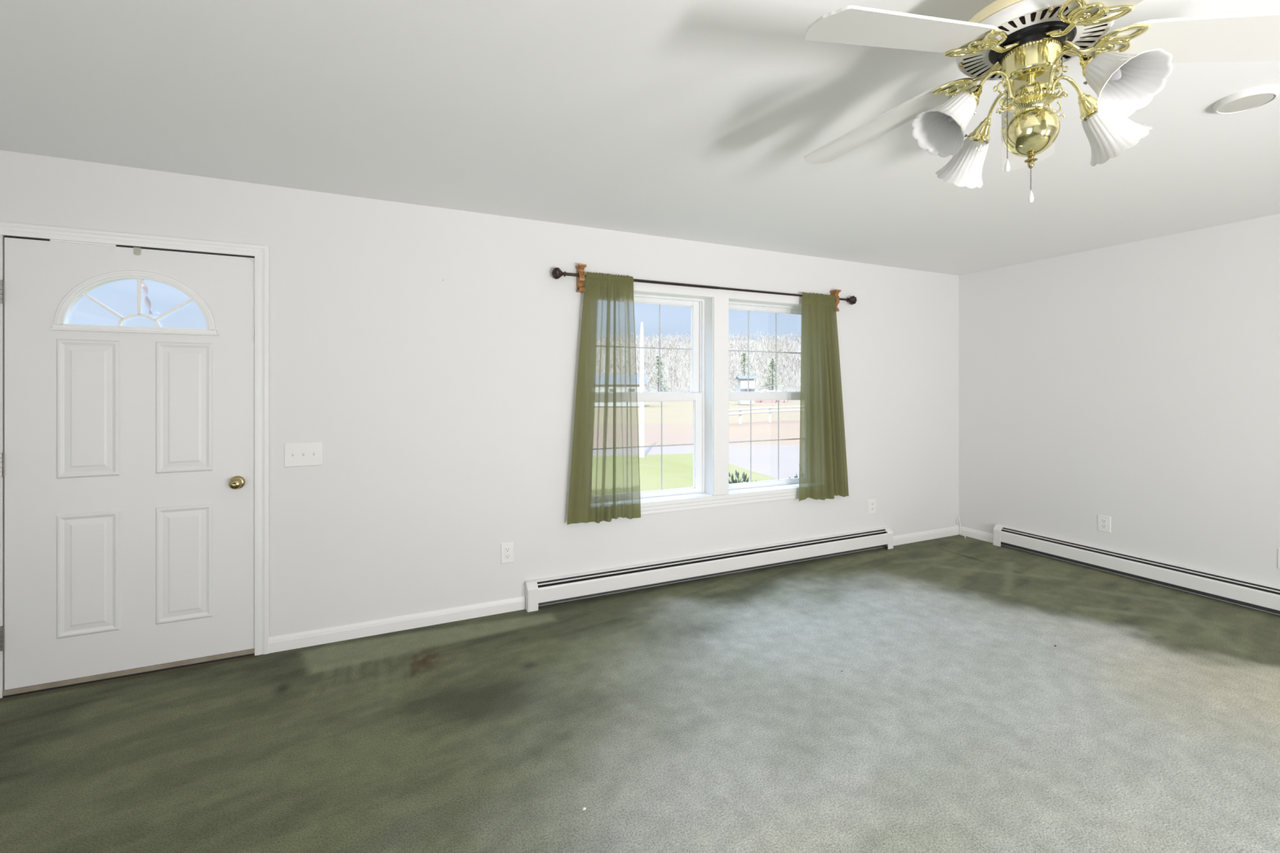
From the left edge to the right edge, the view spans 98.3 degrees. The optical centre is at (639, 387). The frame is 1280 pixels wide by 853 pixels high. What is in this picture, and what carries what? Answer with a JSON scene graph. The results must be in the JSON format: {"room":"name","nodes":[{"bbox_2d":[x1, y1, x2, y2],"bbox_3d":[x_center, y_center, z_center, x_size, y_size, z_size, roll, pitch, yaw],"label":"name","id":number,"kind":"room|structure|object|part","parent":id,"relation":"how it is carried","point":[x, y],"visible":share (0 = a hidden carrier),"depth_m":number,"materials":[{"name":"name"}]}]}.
{"room":"living room","nodes":[
{"label":"living room","id":0,"kind":"room"},
{"bbox_2d":[0,150,959,697],"bbox_3d":[-0.414,0.163,3.696,7.505,2.440,0.150,0,0,-25],"label":"wall","id":1,"kind":"structure","parent":0,"point":[442,412],"depth_m":3.29,"materials":[{"name":"paint"}]},
{"bbox_2d":[0,235,254,697],"bbox_3d":[-2.433,0.350,2.698,0.952,2.066,0.191,0,0,-25],"label":"door","id":2,"kind":"structure","parent":1,"relation":"in","point":[127,460],"depth_m":2.64,"materials":[{"name":"paint"}]},
{"bbox_3d":[-2.580,0.870,2.591,0.229,0.574,0.009,0,0,-25],"label":"raised panel","id":3,"kind":"part","parent":2,"relation":"part of","materials":[{"name":"paint"}]},
{"bbox_3d":[-2.580,0.098,2.591,0.229,0.647,0.009,0,0,-25],"label":"raised panel","id":4,"kind":"part","parent":2,"relation":"part of","materials":[{"name":"paint"}]},
{"bbox_3d":[-2.415,-0.412,2.669,0.624,0.299,0.028,0,0,-25],"label":"fanlight frame","id":5,"kind":"part","parent":2,"relation":"part of","materials":[{"name":"paint"}]},
{"bbox_2d":[133,247,141,255],"bbox_3d":[-2.422,-0.656,2.667,0.027,0.037,0.003,0,0,-25],"label":"tape","id":6,"kind":"object","parent":2,"relation":"attached to","point":[136,251],"visible":1,"depth_m":2.67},
{"bbox_2d":[81,278,192,327],"bbox_3d":[-2.417,-0.408,2.674,0.419,0.242,0.012,0,0,-25],"label":"grille","id":7,"kind":"object","parent":2,"relation":"attached to","point":[184,285],"depth_m":2.67,"materials":[{"name":"paint"}]},
{"bbox_3d":[-2.256,0.870,2.744,0.231,0.574,0.009,0,0,-25],"label":"raised panel","id":8,"kind":"part","parent":2,"relation":"part of","materials":[{"name":"paint"}]},
{"bbox_3d":[-2.256,0.098,2.744,0.231,0.647,0.009,0,0,-25],"label":"raised panel","id":9,"kind":"part","parent":2,"relation":"part of","materials":[{"name":"paint"}]},
{"bbox_3d":[-2.048,0.486,2.805,0.056,0.056,0.055,0,0,-25],"label":"knob","id":10,"kind":"part","parent":2,"relation":"part of","materials":[{"name":"gold metal"}]},
{"bbox_2d":[0,221,269,655],"bbox_3d":[-2.415,0.323,2.659,1.064,2.120,0.018,0,0,-25],"label":"trim","id":11,"kind":"structure","parent":1,"relation":"attached to","point":[260,252],"depth_m":2.86,"materials":[{"name":"paint"}]},
{"bbox_2d":[142,279,152,313],"bbox_3d":[-2.780,-0.727,3.005,0.117,0.633,0.631,0,0,-25],"label":"spinner","id":12,"kind":"object","parent":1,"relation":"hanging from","point":[144,289],"visible":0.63,"depth_m":3.27,"materials":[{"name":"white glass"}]},
{"bbox_2d":[284,441,323,467],"bbox_3d":[-1.793,0.356,2.951,0.178,0.129,0.020,0,0,-25],"label":"light switch","id":13,"kind":"object","parent":1,"relation":"attached to","point":[309,453],"visible":1,"depth_m":2.95,"materials":[{"name":"plastic"}]},
{"bbox_2d":[268,595,524,653],"bbox_3d":[-1.329,1.343,3.174,1.346,0.079,0.013,0,0,-25],"label":"baseboard","id":14,"kind":"structure","parent":1,"relation":"attached to","point":[342,633],"depth_m":3.13,"materials":[{"name":"paint"}]},
{"bbox_2d":[500,542,513,564],"bbox_3d":[-0.818,1.020,3.417,0.080,0.126,0.009,0,0,-25],"label":"wall outlet","id":15,"kind":"object","parent":1,"relation":"attached to","point":[506,548],"visible":1,"depth_m":3.41,"materials":[{"name":"plastic"}]},
{"bbox_2d":[504,554,510,559],"bbox_3d":[-0.817,1.041,3.414,0.033,0.029,0.002,0,0,-25],"label":"receptacle","id":16,"kind":"object","parent":15,"relation":"attached to","point":[506,556],"depth_m":3.41,"materials":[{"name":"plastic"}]},
{"bbox_2d":[575,263,586,293],"bbox_3d":[-0.383,-0.707,3.585,0.052,0.172,0.074,0,0,-25],"label":"curtain bracket","id":17,"kind":"object","parent":1,"relation":"attached to","point":[580,268],"visible":1,"depth_m":3.57,"materials":[{"name":"brown wood"}]},
{"bbox_2d":[593,290,713,502],"bbox_3d":[0.051,0.062,3.923,0.996,1.454,0.166,0,0,-25],"label":"window","id":18,"kind":"structure","parent":1,"relation":"in","point":[701,393],"depth_m":4.09,"materials":[{"name":"paint"}]},
{"bbox_2d":[593,401,693,489],"bbox_3d":[0.034,0.422,3.960,0.820,0.654,0.004,0,0,-25],"label":"grille","id":19,"kind":"object","parent":18,"relation":"attached to","point":[686,488],"depth_m":3.92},
{"bbox_2d":[597,302,691,391],"bbox_3d":[0.020,-0.287,3.988,0.820,0.651,0.004,0,0,-25],"label":"grille","id":20,"kind":"object","parent":18,"relation":"attached to","point":[674,304],"depth_m":4.04,"materials":[{"name":"white plastic"}]},
{"bbox_3d":[0.021,-0.285,3.985,0.924,0.736,0.028,0,0,-25],"label":"sash","id":21,"kind":"part","parent":18,"relation":"part of","materials":[{"name":"plastic"}]},
{"bbox_3d":[0.035,0.408,3.957,0.940,0.741,0.028,0,0,-25],"label":"sash","id":22,"kind":"part","parent":18,"relation":"part of","materials":[{"name":"plastic"}]},
{"bbox_3d":[0.032,0.062,3.963,0.984,1.446,0.046,0,0,-25],"label":"frame","id":23,"kind":"part","parent":18,"relation":"part of","materials":[{"name":"plastic"}]},
{"bbox_2d":[582,280,802,495],"bbox_3d":[0.599,0.025,4.084,2.144,1.531,0.012,0,0,-25],"label":"trim","id":24,"kind":"structure","parent":1,"relation":"attached to","point":[721,297],"depth_m":4.07,"materials":[{"name":"paint"}]},
{"bbox_2d":[524,526,893,612],"bbox_3d":[0.729,1.295,4.116,3.174,0.176,0.066,0,0,-25],"label":"baseboard heater","id":25,"kind":"object","parent":1,"relation":"attached to","point":[548,590],"visible":1,"depth_m":3.94,"materials":[{"name":"metal"}]},
{"bbox_2d":[536,527,884,582],"bbox_3d":[0.721,1.216,4.134,3.132,0.011,0.026,0,0,-25],"label":"hood","id":26,"kind":"object","parent":25,"relation":"attached to","point":[880,528],"depth_m":3.98,"materials":[{"name":"white metal"}]},
{"bbox_3d":[0.733,1.232,4.109,3.112,0.006,0.009,0,0,-25],"label":"damper blade","id":27,"kind":"part","parent":25,"relation":"part of","materials":[{"name":"white metal"}]},
{"bbox_2d":[640,486,799,515],"bbox_3d":[0.591,0.834,4.077,2.164,0.089,0.017,0,0,-25],"label":"trim","id":28,"kind":"structure","parent":1,"relation":"attached to","point":[758,496],"depth_m":4.06,"materials":[{"name":"paint"}]},
{"bbox_2d":[728,298,801,493],"bbox_3d":[1.012,0.062,4.376,0.996,1.454,0.166,0,0,-25],"label":"window","id":29,"kind":"structure","parent":1,"relation":"in","point":[734,304],"depth_m":4.38,"materials":[{"name":"paint"}]},
{"bbox_2d":[728,400,799,481],"bbox_3d":[0.995,0.422,4.413,0.820,0.654,0.004,0,0,-25],"label":"grille","id":30,"kind":"object","parent":29,"relation":"attached to","point":[797,479],"depth_m":4.44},
{"bbox_2d":[728,311,800,391],"bbox_3d":[0.982,-0.287,4.441,0.820,0.651,0.004,0,0,-25],"label":"grille","id":31,"kind":"object","parent":29,"relation":"attached to","point":[798,313],"depth_m":4.50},
{"bbox_3d":[0.996,0.408,4.411,0.940,0.741,0.028,0,0,-25],"label":"sash","id":32,"kind":"part","parent":29,"relation":"part of","materials":[{"name":"plastic"}]},
{"bbox_3d":[0.983,-0.285,4.439,0.924,0.736,0.028,0,0,-25],"label":"sash","id":33,"kind":"part","parent":29,"relation":"part of","materials":[{"name":"plastic"}]},
{"bbox_2d":[829,289,840,311],"bbox_3d":[1.594,-0.707,4.518,0.052,0.172,0.074,0,0,-25],"label":"curtain bracket","id":34,"kind":"object","parent":1,"relation":"attached to","point":[835,292],"visible":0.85,"depth_m":4.50,"materials":[{"name":"brown wood"}]},
{"bbox_2d":[551,267,857,304],"bbox_3d":[0.617,-0.724,4.048,2.594,0.073,0.073,0,0,-25],"label":"curtain rod","id":35,"kind":"object","parent":34,"relation":"attached to","point":[557,273],"visible":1,"depth_m":3.93,"materials":[{"name":"brown metal"}]},
{"bbox_2d":[567,271,640,524],"bbox_3d":[-0.225,0.066,3.632,0.521,1.633,0.042,0,0,-25],"label":"curtain","id":36,"kind":"object","parent":35,"relation":"hanging from","point":[586,504],"visible":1,"depth_m":3.61,"materials":[{"name":"green fabric"}]},
{"bbox_2d":[799,292,848,501],"bbox_3d":[1.488,0.073,4.428,0.529,1.647,0.061,0,0,-25],"label":"curtain","id":37,"kind":"object","parent":35,"relation":"hanging from","point":[823,467],"visible":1,"depth_m":4.41,"materials":[{"name":"green fabric"}]},
{"bbox_2d":[868,498,875,514],"bbox_3d":[1.989,1.017,4.742,0.084,0.122,0.009,0,0,-25],"label":"wall outlet","id":38,"kind":"object","parent":1,"relation":"attached to","point":[872,503],"visible":1,"depth_m":4.74,"materials":[{"name":"plastic"}]},
{"bbox_2d":[893,525,959,546],"bbox_3d":[2.584,1.343,5.020,0.951,0.079,0.013,0,0,-25],"label":"baseboard","id":39,"kind":"structure","parent":1,"relation":"attached to","point":[953,531],"depth_m":5.02,"materials":[{"name":"paint"}]},
{"bbox_2d":[0,534,1279,852],"bbox_3d":[0.854,1.383,1.008,7.505,0.001,5.794,0,0,-25],"label":"floor","id":40,"kind":"structure","parent":0,"point":[720,713],"depth_m":2.22,"materials":[{"name":"green carpet"}]},
{"bbox_2d":[956,515,965,537],"bbox_3d":[2.988,1.294,5.141,0.044,0.176,0.149,0,0,4],"label":"cable","id":41,"kind":"object","parent":40,"relation":"on","point":[958,518],"visible":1,"depth_m":5.19,"materials":[{"name":"white plastic"}]},
{"bbox_2d":[0,0,1279,275],"bbox_3d":[0.854,-1.117,1.008,7.805,0.120,6.094,0,0,-25],"label":"ceiling","id":42,"kind":"structure","parent":0,"point":[691,120],"depth_m":2.14,"materials":[{"name":"paint"}]},
{"bbox_2d":[804,0,1279,203],"bbox_3d":[0.959,-0.766,1.416,1.241,0.582,1.265,0,0,-25],"label":"ceiling fan","id":43,"kind":"object","parent":42,"relation":"hanging from","point":[1024,45],"visible":1,"depth_m":1.35,"materials":[{"name":"white wood"}]},
{"bbox_3d":[0.747,-0.818,1.742,0.149,0.083,0.495,0,0,-38],"label":"fan blade","id":44,"kind":"part","parent":43,"relation":"part of","materials":[{"name":"white wood"}]},
{"bbox_3d":[0.611,-0.818,1.277,0.495,0.083,0.149,0,0,-20],"label":"fan blade","id":45,"kind":"part","parent":43,"relation":"part of","materials":[{"name":"white wood"}]},
{"bbox_3d":[0.761,-0.660,1.391,0.150,0.153,0.134,0,0,-25],"label":"lamp shade","id":46,"kind":"part","parent":43,"relation":"part of","materials":[{"name":"white glass"}]},
{"bbox_3d":[0.799,-0.694,1.390,0.056,0.061,0.036,0,0,-25],"label":"bulb","id":47,"kind":"part","parent":43,"relation":"part of","materials":[{"name":"glass"}]},
{"bbox_3d":[0.974,-0.660,1.654,0.134,0.153,0.150,0,0,-25],"label":"lamp shade","id":48,"kind":"part","parent":43,"relation":"part of","materials":[{"name":"white glass"}]},
{"bbox_2d":[958,84,982,106],"bbox_3d":[0.827,-0.729,1.395,0.065,0.068,0.058,0,0,-25],"label":"socket","id":49,"kind":"object","parent":43,"relation":"attached to","point":[971,95],"depth_m":1.37,"materials":[{"name":"gold metal"}]},
{"bbox_2d":[968,117,991,142],"bbox_3d":[0.979,-0.729,1.588,0.058,0.068,0.065,0,0,-25],"label":"socket","id":50,"kind":"object","parent":43,"relation":"attached to","point":[981,133],"depth_m":1.57,"materials":[{"name":"gold metal"}]},
{"bbox_3d":[0.909,-0.750,1.404,0.119,0.108,0.009,0,0,-8],"label":"light arm","id":51,"kind":"part","parent":43,"relation":"part of","materials":[{"name":"gold metal"}]},
{"bbox_3d":[0.987,-0.750,1.506,0.009,0.108,0.119,0,0,-8],"label":"light arm","id":52,"kind":"part","parent":43,"relation":"part of","materials":[{"name":"gold metal"}]},
{"bbox_3d":[0.939,-0.693,1.416,0.003,0.215,0.003,0,0,-25],"label":"pull chain","id":53,"kind":"part","parent":43,"relation":"part of","materials":[{"name":"metal"}]},
{"bbox_3d":[1.232,-0.818,1.756,0.149,0.083,0.495,0,0,34],"label":"fan blade","id":54,"kind":"part","parent":43,"relation":"part of","materials":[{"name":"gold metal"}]},
{"bbox_3d":[0.999,-0.766,1.416,0.025,0.038,0.022,0,0,-25],"label":"threaded stem","id":55,"kind":"part","parent":43,"relation":"part of","materials":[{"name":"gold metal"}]},
{"bbox_3d":[0.999,-0.534,1.416,0.003,0.055,0.003,0,0,-25],"label":"pull chain","id":56,"kind":"part","parent":43,"relation":"part of","materials":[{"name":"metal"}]},
{"bbox_3d":[1.011,-0.750,1.326,0.009,0.108,0.119,0,0,-8],"label":"light arm","id":57,"kind":"part","parent":43,"relation":"part of","materials":[{"name":"gold metal"}]},
{"bbox_3d":[1.090,-0.750,1.428,0.119,0.108,0.009,0,0,-8],"label":"light arm","id":58,"kind":"part","parent":43,"relation":"part of","materials":[{"name":"gold metal"}]},
{"bbox_2d":[1077,93,1098,120],"bbox_3d":[1.171,-0.729,1.436,0.065,0.068,0.058,0,0,-25],"label":"socket","id":59,"kind":"object","parent":43,"relation":"attached to","point":[1088,108],"depth_m":1.43,"materials":[{"name":"gold metal"}]},
{"bbox_2d":[1079,51,1107,77],"bbox_3d":[1.020,-0.729,1.244,0.058,0.068,0.065,0,0,-25],"label":"socket","id":60,"kind":"object","parent":43,"relation":"attached to","point":[1088,61],"depth_m":1.22,"materials":[{"name":"gold metal"}]},
{"bbox_3d":[1.011,-0.818,1.004,0.149,0.083,0.495,0,0,-2],"label":"fan blade","id":61,"kind":"part","parent":43,"relation":"part of","materials":[{"name":"white wood"}]},
{"bbox_3d":[1.026,-0.694,1.215,0.036,0.061,0.056,0,0,-25],"label":"bulb","id":62,"kind":"part","parent":43,"relation":"part of","materials":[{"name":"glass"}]},
{"bbox_3d":[1.238,-0.660,1.441,0.150,0.153,0.134,0,0,-25],"label":"lamp shade","id":63,"kind":"part","parent":43,"relation":"part of","materials":[{"name":"white glass"}]},
{"bbox_3d":[1.024,-0.660,1.177,0.134,0.153,0.150,0,0,-25],"label":"lamp shade","id":64,"kind":"part","parent":43,"relation":"part of","materials":[{"name":"white glass"}]},
{"bbox_3d":[1.395,-0.818,1.300,0.495,0.083,0.149,0,0,16],"label":"fan blade","id":65,"kind":"part","parent":43,"relation":"part of","materials":[{"name":"white wood"}]},
{"bbox_2d":[1213,85,1279,114],"bbox_3d":[2.211,-1.046,2.022,0.166,0.022,0.166,0,0,-25],"label":"ceiling speaker","id":66,"kind":"object","parent":42,"relation":"attached to","point":[1252,98],"visible":1,"depth_m":2.00,"materials":[{"name":"white plastic"}]},
{"bbox_2d":[1217,93,1275,112],"bbox_3d":[2.211,-1.041,2.022,0.145,0.008,0.145,0,0,-25],"label":"speaker grille","id":67,"kind":"object","parent":66,"relation":"attached to","point":[1233,103],"depth_m":2.01,"materials":[{"name":"white plastic"}]},
{"bbox_2d":[959,213,1279,614],"bbox_3d":[4.316,0.163,2.641,0.150,2.440,6.094,0,0,-25],"label":"wall","id":68,"kind":"structure","parent":0,"point":[1136,384],"depth_m":4.00,"materials":[{"name":"paint"}]},
{"bbox_2d":[959,525,992,542],"bbox_3d":[3.082,1.343,5.064,0.013,0.079,0.359,0,0,-25],"label":"baseboard","id":69,"kind":"structure","parent":68,"relation":"attached to","point":[975,534],"depth_m":5.06,"materials":[{"name":"paint"}]},
{"bbox_2d":[1097,514,1111,533],"bbox_3d":[3.502,1.027,4.179,0.009,0.122,0.084,0,0,-25],"label":"wall outlet","id":70,"kind":"object","parent":68,"relation":"attached to","point":[1104,522],"visible":1,"depth_m":4.17,"materials":[{"name":"plastic"}]},
{"bbox_2d":[992,524,1279,614],"bbox_3d":[3.698,1.295,3.698,0.066,0.176,2.634,0,0,-25],"label":"baseboard heater","id":71,"kind":"object","parent":68,"relation":"attached to","point":[1247,593],"visible":1,"depth_m":3.91,"materials":[{"name":"metal"}]},
{"bbox_3d":[3.691,1.232,3.694,0.009,0.006,2.572,0,0,-25],"label":"damper blade","id":72,"kind":"part","parent":71,"relation":"part of","materials":[{"name":"white metal"}]},
{"bbox_2d":[1003,525,1279,589],"bbox_3d":[3.716,1.216,3.706,0.026,0.011,2.592,0,0,-25],"label":"hood","id":73,"kind":"object","parent":71,"relation":"attached to","point":[1015,529],"depth_m":3.90,"materials":[{"name":"white metal"}]},
{"bbox_2d":[1277,547,1279,568],"bbox_3d":[3.899,1.038,3.337,0.009,0.126,0.080,0,0,-25],"label":"wall outlet","id":74,"kind":"object","parent":68,"relation":"attached to","point":[1278,548],"visible":1,"depth_m":3.37,"materials":[{"name":"plastic"}]},
{"label":"outside","id":75,"kind":"structure","parent":0,"visible":0},
{"bbox_2d":[594,400,799,423],"bbox_3d":[-30.477,2.168,134.893,580.000,0.150,330.000,0,0,-25],"label":"field","id":76,"kind":"structure","parent":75,"point":[673,412],"depth_m":44.87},
{"bbox_2d":[595,374,647,406],"bbox_3d":[-3.302,0.283,62.000,8.100,3.500,5.600,0,0,0],"label":"house","id":77,"kind":"structure","parent":76,"relation":"on","point":[602,376],"depth_m":59.49,"materials":[{"name":"white"}]},
{"bbox_2d":[648,355,670,391],"bbox_3d":[3.043,-1.567,86.113,3.461,7.200,3.325,0,0,-25],"label":"evergreen tree","id":78,"kind":"object","parent":76,"relation":"on","point":[656,356],"visible":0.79,"depth_m":85.89,"materials":[{"name":"green plant"}]},
{"bbox_2d":[596,330,800,391],"bbox_3d":[27.797,-9.106,160.151,158.440,22.774,143.906,0,0,-25],"label":"woodland","id":79,"kind":"object","parent":76,"relation":"on","point":[668,344],"visible":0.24,"depth_m":124.09,"materials":[{"name":"grey plant"}]},
{"bbox_2d":[733,352,755,391],"bbox_3d":[16.110,-1.717,85.953,3.991,7.500,3.346,0,0,-25],"label":"evergreen tree","id":80,"kind":"object","parent":76,"relation":"on","point":[743,355],"visible":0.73,"depth_m":85.91,"materials":[{"name":"green plant"}]},
{"bbox_2d":[735,375,756,404],"bbox_3d":[12.998,0.283,68.001,2.200,3.500,2.600,0,0,0],"label":"house","id":81,"kind":"structure","parent":76,"relation":"on","point":[742,380],"depth_m":67.01,"materials":[{"name":"white"}]},
{"bbox_2d":[754,389,788,402],"bbox_3d":[18.242,1.237,79.626,6.532,1.992,4.815,0,0,-8],"label":"brush","id":82,"kind":"object","parent":76,"relation":"on","point":[762,390],"visible":0.13,"depth_m":77.84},
{"bbox_2d":[760,358,783,391],"bbox_3d":[20.498,-1.238,85.990,4.181,6.543,3.779,0,0,-25],"label":"evergreen tree","id":83,"kind":"object","parent":76,"relation":"on","point":[772,360],"visible":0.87,"depth_m":85.87,"materials":[{"name":"green plant"}]},
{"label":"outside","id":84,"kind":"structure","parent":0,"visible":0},
{"bbox_2d":[593,444,799,479],"bbox_3d":[-1.669,2.118,12.885,73.800,0.150,12.319,0,0,-6],"label":"driveway","id":85,"kind":"structure","parent":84,"point":[764,458],"depth_m":16.77,"materials":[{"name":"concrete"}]},
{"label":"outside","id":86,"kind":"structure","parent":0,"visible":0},
{"bbox_2d":[591,453,776,491],"bbox_3d":[-13.709,2.108,7.963,42.000,0.150,18.896,0,0,-25],"label":"lawn","id":87,"kind":"structure","parent":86,"point":[677,468],"depth_m":13.18,"materials":[{"name":"green plant"}]},
{"bbox_2d":[639,322,644,457],"bbox_3d":[0.055,0.058,16.170,0.170,3.950,0.170,0,0,-25],"label":"pole","id":88,"kind":"object","parent":87,"relation":"on","point":[642,408],"visible":0.88,"depth_m":16.11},
{"bbox_2d":[728,470,756,484],"bbox_3d":[0.917,1.397,5.128,0.641,1.274,0.644,0,0,-25],"label":"shrub","id":89,"kind":"object","parent":87,"relation":"on","point":[744,477],"visible":0.02,"depth_m":5.15,"materials":[{"name":"green plant"}]},
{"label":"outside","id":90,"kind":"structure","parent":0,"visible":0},
{"bbox_2d":[593,420,799,447],"bbox_3d":[3.138,2.138,25.032,96.657,0.150,17.169,0,0,-8],"label":"road","id":91,"kind":"structure","parent":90,"point":[672,433],"depth_m":24.70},
{"bbox_2d":[728,405,799,424],"bbox_3d":[12.236,1.546,34.845,20.170,0.975,0.903,0,0,-32],"label":"guardrail","id":92,"kind":"object","parent":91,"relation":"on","point":[770,408],"visible":0.39,"depth_m":31.96,"materials":[{"name":"metal"}]},
{"bbox_3d":[5.575,1.639,30.834,0.100,0.789,0.090,0,0,-25],"label":"post","id":93,"kind":"part","parent":92,"relation":"part of","materials":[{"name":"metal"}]},
{"bbox_3d":[7.623,1.617,32.485,0.100,0.831,0.090,0,0,-25],"label":"post","id":94,"kind":"part","parent":92,"relation":"part of","materials":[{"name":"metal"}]},
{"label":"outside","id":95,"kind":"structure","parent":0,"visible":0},
{"bbox_2d":[596,341,800,400],"bbox_3d":[16.802,-7.142,160.367,365.184,19.350,256.714,0,0,-25],"label":"hillside","id":96,"kind":"structure","parent":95,"point":[793,386],"depth_m":125.25,"materials":[{"name":"grey plant"}]}
]}

